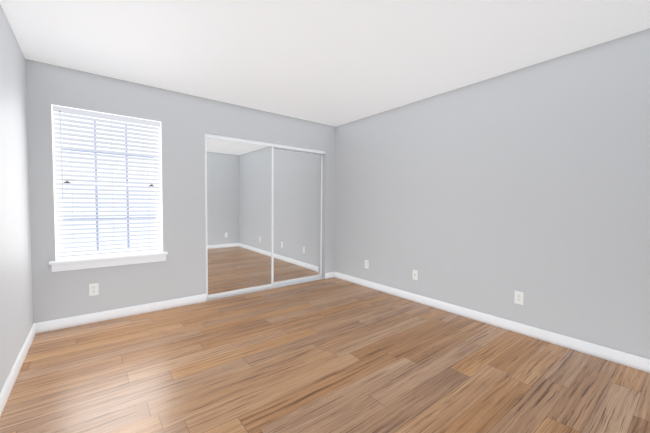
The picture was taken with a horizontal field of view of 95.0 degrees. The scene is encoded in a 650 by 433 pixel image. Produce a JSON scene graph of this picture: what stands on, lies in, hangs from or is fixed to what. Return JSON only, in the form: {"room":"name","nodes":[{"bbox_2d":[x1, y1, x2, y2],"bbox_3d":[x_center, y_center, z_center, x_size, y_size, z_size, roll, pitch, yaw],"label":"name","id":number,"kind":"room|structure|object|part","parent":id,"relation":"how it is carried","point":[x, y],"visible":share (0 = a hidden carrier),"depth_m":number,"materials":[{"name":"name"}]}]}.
{"room":"empty bedroom","nodes":[
{"label":"empty bedroom","id":0,"kind":"room"},
{"bbox_2d":[0,4,33,391],"bbox_3d":[-1.464,-0.090,1.054,0.140,2.440,4.230,-1,3,-38],"label":"wall","id":1,"kind":"structure","parent":0,"point":[16,308],"depth_m":2.10,"materials":[{"name":"grey paint"}]},
{"bbox_2d":[0,322,39,416],"bbox_3d":[-1.411,1.080,1.147,0.014,0.095,3.950,-1,3,-38],"label":"baseboard","id":2,"kind":"structure","parent":1,"relation":"attached to","point":[6,390],"depth_m":2.03,"materials":[{"name":"white wood"}]},
{"bbox_2d":[25,59,335,322],"bbox_3d":[-1.274,-0.195,3.800,3.550,2.440,0.140,-1,3,-38],"label":"wall","id":3,"kind":"structure","parent":0,"point":[188,121],"depth_m":3.27,"materials":[{"name":"grey paint"}]},
{"bbox_2d":[89,283,98,295],"bbox_3d":[-2.288,0.722,2.949,0.076,0.122,0.009,-1,3,-38],"label":"electrical outlet","id":4,"kind":"object","parent":3,"relation":"attached to","point":[93,289],"visible":1,"depth_m":2.95,"materials":[{"name":"white plastic"}]},
{"bbox_2d":[51,104,162,260],"bbox_3d":[-2.176,-0.314,3.050,0.890,1.435,0.187,-1,3,-38],"label":"window","id":5,"kind":"structure","parent":3,"relation":"in","point":[56,209],"depth_m":3.03,"materials":[{"name":"white plastic"}]},
{"bbox_3d":[-2.220,-0.655,3.097,0.846,0.714,0.028,-1,3,-38],"label":"window sash upper","id":6,"kind":"part","parent":5,"relation":"part of","materials":[{"name":"white plastic"}]},
{"bbox_2d":[52,105,161,257],"bbox_3d":[-2.164,-0.318,3.035,0.876,1.414,0.070,-1,3,-38],"label":"window blind","id":7,"kind":"object","parent":5,"relation":"attached to","point":[89,114],"visible":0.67,"depth_m":3.00,"materials":[{"name":"white plastic"}]},
{"bbox_3d":[-2.196,0.016,3.086,0.846,0.728,0.058,-1,3,-38],"label":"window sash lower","id":8,"kind":"part","parent":5,"relation":"part of","materials":[{"name":"white plastic"}]},
{"bbox_2d":[49,251,167,271],"bbox_3d":[-2.162,0.454,3.056,0.980,0.100,0.107,-1,3,-38],"label":"window sill","id":9,"kind":"structure","parent":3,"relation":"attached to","point":[90,262],"depth_m":2.99,"materials":[{"name":"white wood"}]},
{"bbox_2d":[40,294,205,332],"bbox_3d":[-2.026,0.998,3.164,1.478,0.095,0.014,-1,3,-38],"label":"baseboard","id":10,"kind":"structure","parent":3,"relation":"attached to","point":[56,324],"depth_m":3.07,"materials":[{"name":"white wood"}]},
{"bbox_2d":[205,133,324,300],"bbox_3d":[-0.754,-0.001,4.201,1.835,2.030,0.093,-1,3,-38],"label":"closet door frame","id":11,"kind":"object","parent":3,"relation":"attached to","point":[272,145],"visible":0.6,"depth_m":4.10,"materials":[{"name":"white metal"}]},
{"bbox_2d":[205,137,272,298],"bbox_3d":[-1.094,0.011,3.904,0.926,2.005,0.028,-1,3,-38],"label":"mirrored closet door","id":12,"kind":"structure","parent":11,"relation":"attached to","point":[239,210],"depth_m":3.87,"materials":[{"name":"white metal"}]},
{"bbox_2d":[273,147,322,285],"bbox_3d":[-0.415,-0.007,4.499,0.926,2.005,0.028,-1,3,-38],"label":"mirrored closet door","id":13,"kind":"structure","parent":11,"relation":"attached to","point":[297,212],"depth_m":4.49,"materials":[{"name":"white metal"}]},
{"bbox_2d":[0,277,649,432],"bbox_3d":[-0.242,1.132,2.524,3.830,0.100,4.950,-1,3,-38],"label":"floor","id":14,"kind":"structure","parent":0,"point":[333,355],"depth_m":2.07,"materials":[{"name":"brown wood"}]},
{"bbox_2d":[0,0,649,126],"bbox_3d":[-0.226,-1.406,2.426,3.830,0.100,4.950,-1,3,-38],"label":"ceiling","id":15,"kind":"structure","parent":0,"point":[335,63],"depth_m":2.31,"materials":[{"name":"white paint"}]},
{"bbox_2d":[335,28,649,358],"bbox_3d":[1.249,-0.169,3.574,0.140,2.440,4.850,-1,3,-38],"label":"wall","id":16,"kind":"structure","parent":0,"point":[490,196],"depth_m":2.74,"materials":[{"name":"grey paint"}]},
{"bbox_2d":[365,260,368,268],"bbox_3d":[0.601,0.689,4.305,0.009,0.122,0.076,-1,3,-38],"label":"electrical outlet","id":17,"kind":"object","parent":16,"relation":"attached to","point":[367,264],"visible":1,"depth_m":4.29,"materials":[{"name":"white plastic"}]},
{"bbox_2d":[412,270,417,279],"bbox_3d":[1.105,0.717,3.658,0.016,0.122,0.076,-1,3,-38],"label":"outlet","id":18,"kind":"object","parent":16,"relation":"attached to","point":[415,275],"visible":1,"depth_m":3.65,"materials":[{"name":"white plastic"}]},
{"bbox_2d":[332,271,649,372],"bbox_3d":[1.372,1.015,3.328,0.014,0.095,3.950,-1,3,-38],"label":"baseboard","id":19,"kind":"structure","parent":16,"relation":"attached to","point":[620,357],"depth_m":2.75,"materials":[{"name":"white wood"}]},
{"bbox_2d":[514,290,523,304],"bbox_3d":[1.804,0.756,2.772,0.009,0.122,0.076,-1,3,-38],"label":"electrical outlet","id":20,"kind":"object","parent":16,"relation":"attached to","point":[518,297],"visible":1,"depth_m":2.77,"materials":[{"name":"white plastic"}]},
{"label":"outside","id":21,"kind":"structure","parent":0,"visible":0},
{"bbox_2d":[61,117,155,252],"bbox_3d":[-3.072,-0.745,4.011,7.000,4.500,0.050,-1,3,-38],"label":"sky","id":22,"kind":"structure","parent":21,"point":[100,230],"depth_m":4.07,"materials":[{"name":"white"}]}
]}

